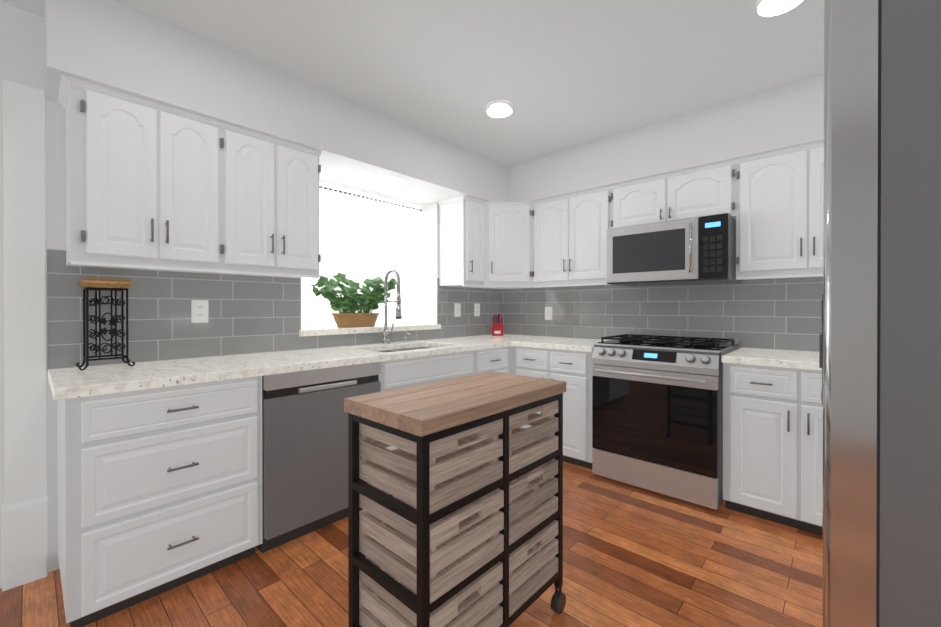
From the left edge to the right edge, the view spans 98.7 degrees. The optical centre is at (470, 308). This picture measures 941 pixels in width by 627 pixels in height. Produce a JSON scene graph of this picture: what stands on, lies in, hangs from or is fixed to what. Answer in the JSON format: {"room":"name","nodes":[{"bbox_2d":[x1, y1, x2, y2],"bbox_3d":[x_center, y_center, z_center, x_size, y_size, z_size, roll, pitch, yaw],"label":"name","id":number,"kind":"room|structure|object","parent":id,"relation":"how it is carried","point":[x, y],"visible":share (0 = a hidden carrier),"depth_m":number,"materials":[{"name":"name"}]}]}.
{"room":"kitchen","nodes":[
{"label":"kitchen","id":0,"kind":"room"},
{"bbox_2d":[0,2,438,588],"bbox_3d":[-1.971,-0.057,2.022,0.400,2.480,6.327,0,0,42],"label":"wall","id":1,"kind":"structure","parent":0,"point":[20,46],"depth_m":1.82,"materials":[{"name":"white paint"}]},
{"bbox_2d":[1,79,47,590],"bbox_3d":[-1.929,0.109,1.747,0.034,2.150,0.133,0,0,42],"label":"door frame","id":2,"kind":"structure","parent":1,"relation":"attached to","point":[24,511],"depth_m":1.74,"materials":[{"name":"white"}]},
{"bbox_2d":[57,74,321,277],"bbox_3d":[-1.370,-0.560,2.115,0.344,0.754,1.096,0,0,42],"label":"upper cabinet","id":3,"kind":"object","parent":1,"relation":"attached to","point":[152,185],"visible":1,"depth_m":1.91,"materials":[{"name":"white paint"}]},
{"bbox_2d":[47,249,499,375],"bbox_3d":[-0.793,0.014,3.012,0.006,0.568,3.264,0,0,42],"label":"tile backsplash","id":4,"kind":"structure","parent":1,"relation":"attached to","point":[253,314],"depth_m":2.23,"materials":[{"name":"grey tile"}]},
{"bbox_2d":[301,182,421,327],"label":"window","id":5,"kind":"structure","parent":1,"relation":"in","point":[362,240],"depth_m":3.28,"materials":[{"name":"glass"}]},
{"bbox_2d":[299,323,440,336],"bbox_3d":[-0.793,0.158,3.191,0.305,0.042,1.250,0,0,42],"label":"window sill","id":6,"kind":"structure","parent":1,"relation":"attached to","point":[317,331],"depth_m":2.97,"materials":[{"name":"stone"}]},
{"bbox_2d":[307,272,395,327],"bbox_3d":[-0.874,-0.065,3.042,0.205,0.404,0.791,0,0,42],"label":"potted plant","id":7,"kind":"object","parent":6,"relation":"on","point":[352,300],"visible":0.96,"depth_m":2.98,"materials":[{"name":"plant"}]},
{"bbox_2d":[0,461,821,626],"bbox_3d":[-0.504,1.237,0.890,4.100,0.100,6.627,0,0,42],"label":"floor","id":8,"kind":"structure","parent":0,"point":[634,556],"depth_m":1.76,"materials":[{"name":"brown wood"}]},
{"bbox_2d":[57,346,511,626],"bbox_3d":[-0.741,0.746,2.579,0.654,0.871,2.630,0,0,42],"label":"base cabinet","id":9,"kind":"object","parent":8,"relation":"on","point":[159,490],"visible":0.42,"depth_m":1.62,"materials":[{"name":"white paint"}]},
{"bbox_2d":[48,334,547,399],"bbox_3d":[-0.547,0.289,2.787,0.660,0.040,3.262,0,0,42],"label":"countertop","id":10,"kind":"structure","parent":9,"relation":"on","point":[70,383],"depth_m":1.97,"materials":[{"name":"white stone"}]},
{"bbox_2d":[76,277,134,370],"bbox_3d":[-1.693,0.066,1.875,0.186,0.409,0.192,0,0,42],"label":"iron stand","id":11,"kind":"object","parent":10,"relation":"on","point":[87,284],"visible":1,"depth_m":1.85,"materials":[{"name":"black metal"}]},
{"bbox_2d":[382,269,410,343],"bbox_3d":[-0.531,-0.015,3.067,0.209,0.564,0.222,0,0,42],"label":"spring faucet","id":12,"kind":"object","parent":10,"relation":"on","point":[398,315],"visible":1,"depth_m":3.04,"materials":[{"name":"silver metal"}]},
{"bbox_2d":[377,347,434,352],"bbox_3d":[-0.449,0.405,2.883,0.460,0.191,0.730,0,0,42],"label":"undermount sink","id":13,"kind":"object","parent":10,"relation":"in","point":[394,350],"visible":0.08,"depth_m":3.10,"materials":[{"name":"silver metal"}]},
{"bbox_2d":[492,314,503,335],"bbox_3d":[0.267,0.158,3.955,0.110,0.211,0.080,0,0,7],"label":"knife block","id":14,"kind":"object","parent":10,"relation":"on","point":[497,329],"visible":1,"depth_m":3.92,"materials":[{"name":"red"}]},
{"bbox_2d":[256,362,380,552],"bbox_3d":[-0.961,0.748,2.330,0.600,0.867,0.642,0,0,42],"label":"dishwasher","id":15,"kind":"object","parent":8,"relation":"on","point":[304,453],"visible":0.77,"depth_m":2.04,"materials":[{"name":"grey metal"}]},
{"bbox_2d":[344,371,565,626],"bbox_3d":[-0.015,0.735,1.436,0.378,0.900,0.767,0,0,42],"label":"cart","id":16,"kind":"object","parent":8,"relation":"on","point":[452,548],"visible":1,"depth_m":1.26,"materials":[{"name":"brown wood"}]},
{"bbox_2d":[512,346,592,468],"bbox_3d":[0.810,0.743,3.338,0.714,0.872,0.621,0,0,42],"label":"base cabinet","id":17,"kind":"object","parent":8,"relation":"on","point":[572,367],"depth_m":2.99,"materials":[{"name":"white paint"}]},
{"bbox_2d":[516,337,608,351],"bbox_3d":[0.825,0.287,3.310,0.660,0.040,0.641,0,0,42],"label":"countertop","id":18,"kind":"structure","parent":17,"relation":"on","point":[558,343],"depth_m":3.19,"materials":[{"name":"white stone"}]},
{"bbox_2d":[592,334,738,509],"bbox_3d":[1.332,0.693,2.791,0.766,0.974,0.716,0,0,42],"label":"range","id":19,"kind":"object","parent":8,"relation":"on","point":[657,413],"visible":1,"depth_m":2.54,"materials":[{"name":"grey metal"}]},
{"bbox_2d":[723,363,822,534],"bbox_3d":[1.934,0.747,2.312,0.738,0.872,0.621,0,0,42],"label":"base cabinet","id":20,"kind":"object","parent":8,"relation":"on","point":[772,440],"depth_m":2.17,"materials":[{"name":"white paint"}]},
{"bbox_2d":[721,348,821,370],"bbox_3d":[1.937,0.290,2.296,0.765,0.040,0.638,0,0,42],"label":"countertop","id":21,"kind":"structure","parent":20,"relation":"on","point":[807,360],"depth_m":2.25,"materials":[{"name":"white stone"}]},
{"bbox_2d":[819,0,940,626],"bbox_3d":[1.201,0.284,0.778,0.812,1.805,0.902,0,0,42],"label":"refrigerator","id":22,"kind":"object","parent":8,"relation":"on","point":[880,350],"visible":1,"depth_m":0.66,"materials":[{"name":"grey metal"}]},
{"bbox_2d":[0,0,823,166],"bbox_3d":[-0.504,-1.343,0.881,4.100,0.100,6.627,0,0,42],"label":"ceiling","id":23,"kind":"structure","parent":0,"point":[560,75],"depth_m":2.06,"materials":[{"name":"white paint"}]},
{"bbox_2d":[44,0,823,201],"bbox_3d":[0.460,-1.116,1.863,3.399,0.358,3.277,0,0,42],"label":"soffit","id":24,"kind":"object","parent":23,"relation":"attached to","point":[113,45],"depth_m":2.39,"materials":[{"name":"white paint"}]},
{"bbox_2d":[384,176,402,181],"bbox_3d":[-0.557,-0.937,2.930,0.140,0.006,0.140,0,0,42],"label":"recessed light","id":25,"kind":"object","parent":24,"relation":"in","point":[393,179],"visible":0.88,"depth_m":2.92,"materials":[{"name":"white"}]},
{"bbox_2d":[486,100,512,113],"bbox_3d":[0.187,-1.295,2.602,0.170,0.006,0.170,0,0,42],"label":"recessed light","id":26,"kind":"object","parent":23,"relation":"in","point":[499,107],"visible":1,"depth_m":2.59,"materials":[{"name":"white"}]},
{"bbox_2d":[756,0,794,9],"bbox_3d":[1.284,-1.292,1.668,0.170,0.006,0.170,0,0,42],"label":"recessed light","id":27,"kind":"object","parent":23,"relation":"in","point":[767,4],"visible":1,"depth_m":1.71,"materials":[{"name":"white"}]},
{"bbox_3d":[1.666,-0.061,3.188,4.000,2.480,0.300,0,0,42],"label":"wall","id":28,"kind":"structure","parent":0,"visible":0},
{"bbox_2d":[191,300,208,322],"bbox_3d":[-1.494,0.014,2.232,0.008,0.125,0.080,0,0,42],"label":"electrical outlet plate","id":29,"kind":"object","parent":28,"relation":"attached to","point":[199,311],"depth_m":2.23,"materials":[{"name":"white plastic"}]},
{"bbox_2d":[454,303,460,316],"bbox_3d":[-0.119,0.013,3.739,0.008,0.125,0.078,0,0,42],"label":"electrical outlet plate","id":30,"kind":"object","parent":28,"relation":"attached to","point":[457,306],"depth_m":3.73,"materials":[{"name":"white plastic"}]},
{"bbox_2d":[474,303,479,315],"bbox_3d":[0.066,0.012,3.941,0.008,0.125,0.078,0,0,42],"label":"electrical outlet plate","id":31,"kind":"object","parent":28,"relation":"attached to","point":[476,306],"depth_m":3.93,"materials":[{"name":"white plastic"}]},
{"bbox_2d":[545,307,552,319],"bbox_3d":[0.738,0.045,3.819,0.080,0.125,0.009,0,0,42],"label":"electrical outlet plate","id":32,"kind":"object","parent":28,"relation":"attached to","point":[548,310],"depth_m":3.81,"materials":[{"name":"white plastic"}]},
{"bbox_2d":[437,141,822,288],"bbox_3d":[1.071,-0.563,2.911,2.878,0.754,0.893,0,0,42],"label":"upper cabinet","id":33,"kind":"object","parent":28,"relation":"attached to","point":[771,203],"visible":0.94,"depth_m":2.98,"materials":[{"name":"white paint"}]},
{"bbox_2d":[607,213,739,285],"bbox_3d":[1.423,-0.385,2.877,0.770,0.406,0.467,0,0,42],"label":"microwave","id":34,"kind":"object","parent":33,"relation":"attached to","point":[699,250],"visible":1,"depth_m":2.69,"materials":[{"name":"grey metal"}]},
{"bbox_2d":[500,277,822,351],"bbox_3d":[1.378,0.054,3.244,2.900,0.650,0.006,0,0,42],"label":"tile backsplash","id":35,"kind":"structure","parent":28,"relation":"attached to","point":[780,314],"depth_m":3.04,"materials":[{"name":"grey tile"}]}
]}

